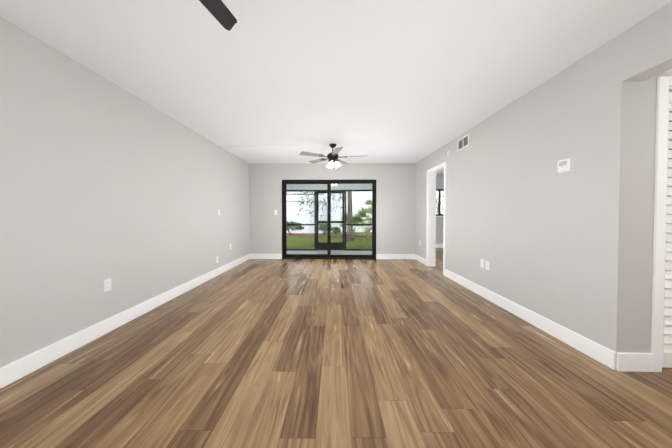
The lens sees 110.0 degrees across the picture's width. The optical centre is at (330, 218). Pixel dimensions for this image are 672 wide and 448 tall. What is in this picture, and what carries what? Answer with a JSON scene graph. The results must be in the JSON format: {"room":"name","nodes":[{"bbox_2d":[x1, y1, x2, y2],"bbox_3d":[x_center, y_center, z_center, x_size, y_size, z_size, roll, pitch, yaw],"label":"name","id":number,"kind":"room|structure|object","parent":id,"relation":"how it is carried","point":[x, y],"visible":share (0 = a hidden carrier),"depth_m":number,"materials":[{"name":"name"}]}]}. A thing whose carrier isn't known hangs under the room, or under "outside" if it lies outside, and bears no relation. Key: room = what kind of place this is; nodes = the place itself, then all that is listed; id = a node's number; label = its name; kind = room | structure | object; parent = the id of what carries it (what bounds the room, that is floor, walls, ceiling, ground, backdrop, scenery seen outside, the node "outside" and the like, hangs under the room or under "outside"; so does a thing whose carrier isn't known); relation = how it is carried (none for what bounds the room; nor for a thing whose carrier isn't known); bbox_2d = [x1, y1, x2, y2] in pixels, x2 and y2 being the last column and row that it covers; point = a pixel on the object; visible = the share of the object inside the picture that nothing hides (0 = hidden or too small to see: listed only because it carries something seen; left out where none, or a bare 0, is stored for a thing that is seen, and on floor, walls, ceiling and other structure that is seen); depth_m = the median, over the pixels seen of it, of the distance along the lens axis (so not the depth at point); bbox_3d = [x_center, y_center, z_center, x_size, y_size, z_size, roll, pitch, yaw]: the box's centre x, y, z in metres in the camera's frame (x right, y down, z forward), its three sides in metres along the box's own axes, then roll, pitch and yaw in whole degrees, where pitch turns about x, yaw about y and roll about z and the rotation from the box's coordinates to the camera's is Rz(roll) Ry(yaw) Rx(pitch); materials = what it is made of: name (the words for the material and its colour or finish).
{"room":"empty living room","nodes":[
{"label":"empty living room","id":0,"kind":"room"},
{"bbox_2d":[0,17,248,366],"bbox_3d":[-2.247,-0.191,2.057,0.150,2.600,8.420,0,1,1],"label":"wall","id":1,"kind":"structure","parent":0,"point":[102,179],"depth_m":2.13,"materials":[{"name":"paint"}]},
{"bbox_2d":[104,278,110,291],"bbox_3d":[-2.164,0.645,2.284,0.008,0.115,0.070,0,1,1],"label":"electrical outlet","id":2,"kind":"object","parent":1,"relation":"attached to","point":[107,284],"visible":1,"depth_m":2.28,"materials":[{"name":"white plastic"}]},
{"bbox_2d":[0,254,251,388],"bbox_3d":[-2.163,1.042,2.050,0.020,0.135,8.070,0,1,1],"label":"baseboard","id":3,"kind":"structure","parent":1,"relation":"attached to","point":[11,372],"depth_m":2.11,"materials":[{"name":"paint"}]},
{"bbox_2d":[249,163,415,253],"bbox_3d":[0.110,-0.258,6.125,4.420,2.600,0.200,0,1,1],"label":"wall","id":4,"kind":"structure","parent":0,"point":[395,208],"depth_m":6.01,"materials":[{"name":"paint"}]},
{"bbox_2d":[252,254,281,257],"bbox_3d":[-1.667,0.976,6.069,0.810,0.135,0.016,0,1,1],"label":"baseboard","id":5,"kind":"structure","parent":4,"relation":"attached to","point":[253,255],"depth_m":6.06,"materials":[{"name":"paint"}]},
{"bbox_2d":[282,180,375,258],"bbox_3d":[-0.045,0.024,6.118,2.426,2.038,0.130,0,1,1],"label":"sliding door","id":6,"kind":"structure","parent":4,"relation":"in","point":[285,255],"depth_m":6.08,"materials":[{"name":"black metal"}]},
{"bbox_2d":[376,254,415,259],"bbox_3d":[1.668,0.977,6.010,1.000,0.135,0.016,0,1,1],"label":"baseboard","id":7,"kind":"structure","parent":4,"relation":"attached to","point":[378,256],"depth_m":6.00,"materials":[{"name":"paint"}]},
{"bbox_2d":[0,248,671,447],"bbox_3d":[1.911,1.143,3.046,8.430,0.100,10.500,0,1,1],"label":"floor","id":8,"kind":"structure","parent":0,"point":[331,353],"depth_m":1.64,"materials":[{"name":"brown wood"}]},
{"bbox_2d":[0,0,671,163],"bbox_3d":[-0.038,-1.415,1.973,4.270,0.150,8.070,0,1,1],"label":"ceiling","id":9,"kind":"structure","parent":0,"point":[389,81],"depth_m":1.97,"materials":[{"name":"paint"}]},
{"bbox_2d":[199,0,236,30],"bbox_3d":[-0.688,-1.131,0.750,1.254,0.378,1.263,0,1,1],"label":"ceiling fan","id":10,"kind":"object","parent":9,"relation":"hanging from","point":[221,13],"visible":1,"depth_m":1.25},
{"bbox_2d":[217,144,328,145],"bbox_3d":[-1.081,-1.370,4.408,2.098,0.020,0.032,0,1,1],"label":"conduit","id":11,"kind":"object","parent":9,"relation":"attached to","point":[282,145],"visible":1,"depth_m":4.39,"materials":[{"name":"paint"}]},
{"bbox_2d":[299,143,356,168],"bbox_3d":[0.065,-1.159,4.370,1.229,0.441,1.235,0,1,1],"label":"ceiling fan","id":12,"kind":"object","parent":9,"relation":"hanging from","point":[332,157],"visible":1,"depth_m":4.32,"materials":[{"name":"brown metal"}]},
{"bbox_2d":[286,191,443,232],"bbox_3d":[0.256,-2.869,18.964,28.000,7.600,7.500,0,1,1],"label":"sky","id":13,"kind":"structure","parent":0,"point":[358,199],"depth_m":16.60,"materials":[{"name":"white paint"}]},
{"bbox_2d":[286,192,322,194],"bbox_3d":[-5.168,-2.048,15.402,9.380,0.985,0.040,0,1,1],"label":"balcony railing","id":14,"kind":"object","parent":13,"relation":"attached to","point":[300,194],"depth_m":15.34,"materials":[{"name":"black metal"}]},
{"bbox_2d":[436,177,443,243],"bbox_3d":[4.286,-0.291,8.157,3.860,2.600,0.150,0,1,1],"label":"wall","id":15,"kind":"structure","parent":0,"point":[439,220],"depth_m":8.10,"materials":[{"name":"paint"}]},
{"bbox_2d":[436,189,443,215],"bbox_3d":[3.766,-0.551,8.152,1.400,0.920,0.070,0,1,1],"label":"bedroom window","id":16,"kind":"structure","parent":15,"relation":"in","point":[439,213],"depth_m":8.12,"materials":[{"name":"black metal"}]},
{"bbox_2d":[436,170,443,176],"bbox_3d":[4.155,-1.463,4.932,3.710,0.150,6.265,0,1,1],"label":"ceiling","id":17,"kind":"structure","parent":0,"point":[440,174],"depth_m":7.67,"materials":[{"name":"paint"}]},
{"bbox_2d":[416,1,671,340],"bbox_3d":[2.192,-0.208,3.094,0.150,2.600,10.350,0,1,1],"label":"wall","id":18,"kind":"structure","parent":0,"point":[520,213],"depth_m":2.37,"materials":[{"name":"paint"}]},
{"bbox_2d":[416,255,425,264],"bbox_3d":[2.151,0.983,5.627,0.020,0.135,0.705,0,1,1],"label":"baseboard","id":19,"kind":"structure","parent":18,"relation":"attached to","point":[418,258],"depth_m":5.56,"materials":[{"name":"paint"}]},
{"bbox_2d":[426,162,445,275],"bbox_3d":[2.222,0.001,4.812,0.182,2.125,0.890,0,1,1],"label":"trim","id":20,"kind":"structure","parent":18,"relation":"attached to","point":[431,230],"depth_m":5.17,"materials":[{"name":"paint"}]},
{"bbox_2d":[457,134,468,150],"bbox_3d":[2.122,-1.212,3.774,0.012,0.185,0.330,0,1,1],"label":"air vent","id":21,"kind":"object","parent":18,"relation":"in","point":[462,142],"visible":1,"depth_m":3.77,"materials":[{"name":"white plastic"}]},
{"bbox_2d":[445,269,623,371],"bbox_3d":[2.109,1.026,3.047,0.020,0.135,2.676,0,1,1],"label":"baseboard","id":22,"kind":"structure","parent":18,"relation":"attached to","point":[592,349],"depth_m":2.20,"materials":[{"name":"paint"}]},
{"bbox_2d":[558,157,573,172],"bbox_3d":[2.085,-0.471,2.094,0.028,0.118,0.125,0,1,1],"label":"thermostat","id":23,"kind":"object","parent":18,"relation":"attached to","point":[565,165],"visible":1,"depth_m":2.08,"materials":[{"name":"white plastic"}]},
{"bbox_2d":[594,32,671,358],"bbox_3d":[3.248,-0.186,1.760,2.310,2.600,0.150,0,1,1],"label":"wall","id":24,"kind":"structure","parent":0,"point":[626,140],"depth_m":1.70,"materials":[{"name":"paint"}]},
{"bbox_2d":[651,76,671,371],"bbox_3d":[3.088,0.051,1.759,1.500,2.125,0.166,0,1,1],"label":"trim","id":25,"kind":"structure","parent":24,"relation":"attached to","point":[664,83],"depth_m":1.69,"materials":[{"name":"paint"}]},
{"label":"outside","id":26,"kind":"structure","parent":0,"visible":0},
{"bbox_2d":[287,232,371,248],"bbox_3d":[0.217,1.118,16.779,60.000,0.300,46.000,0,1,1],"label":"ground","id":27,"kind":"structure","parent":26,"point":[295,242],"depth_m":10.49,"materials":[{"name":"green plant"}]},
{"bbox_2d":[295,191,353,240],"bbox_3d":[0.209,-2.285,10.980,6.901,6.696,7.522,0,1,1],"label":"oak tree","id":28,"kind":"object","parent":27,"relation":"on","point":[350,236],"depth_m":11.18,"materials":[{"name":"green plant"}]},
{"bbox_2d":[287,233,371,236],"bbox_3d":[0.173,0.994,14.277,28.000,0.030,2.200,0,1,1],"label":"mulch","id":29,"kind":"object","parent":27,"relation":"on","point":[332,235],"depth_m":13.68,"materials":[{"name":"brown soil"}]},
{"bbox_2d":[287,220,341,234],"bbox_3d":[-1.276,0.546,14.100,4.044,0.951,1.198,0,1,1],"label":"shrubs","id":30,"kind":"object","parent":29,"relation":"on","point":[337,229],"depth_m":14.03,"materials":[{"name":"green plant"}]},
{"bbox_2d":[287,250,371,254],"bbox_3d":[-0.023,1.156,7.126,4.420,0.140,1.750,0,1,1],"label":"lanai","id":31,"kind":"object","parent":27,"relation":"on","point":[340,252],"depth_m":7.48,"materials":[{"name":"concrete"}]},
{"bbox_2d":[286,190,371,250],"bbox_3d":[0.040,0.059,7.877,4.320,2.030,0.070,0,1,1],"label":"screen frame","id":32,"kind":"object","parent":31,"relation":"on","point":[341,245],"depth_m":7.88,"materials":[{"name":"black metal"}]},
{"bbox_2d":[338,199,371,238],"bbox_3d":[2.663,-0.015,12.482,4.624,2.107,3.308,0,1,1],"label":"bush","id":33,"kind":"object","parent":27,"relation":"on","point":[365,216],"depth_m":12.28,"materials":[{"name":"green plant"}]},
{"bbox_2d":[436,194,443,212],"bbox_3d":[3.722,-0.143,9.907,2.711,2.458,1.365,0,1,1],"label":"shrub","id":34,"kind":"object","parent":27,"relation":"on","point":[437,204],"depth_m":9.84,"materials":[{"name":"green plant"}]},
{"bbox_3d":[3.088,-0.925,1.711,1.346,0.016,0.020,0,1,1],"label":"door track","id":35,"kind":"object","parent":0,"visible":0},
{"bbox_2d":[662,92,671,367],"bbox_3d":[3.088,0.094,1.714,1.344,2.018,0.070,0,1,1],"label":"bifold closet door","id":36,"kind":"structure","parent":35,"relation":"hanging from","point":[667,339],"depth_m":1.73,"materials":[{"name":"paint"}]},
{"bbox_3d":[-0.023,-1.404,7.084,4.420,0.140,1.750,0,1,1],"label":"ceiling","id":37,"kind":"structure","parent":0,"visible":0},
{"bbox_2d":[286,184,371,189],"bbox_3d":[-0.009,-1.152,7.888,4.420,0.390,0.150,0,1,1],"label":"beam","id":38,"kind":"structure","parent":37,"relation":"attached to","point":[324,187],"depth_m":7.82,"materials":[{"name":"paint"}]}
]}

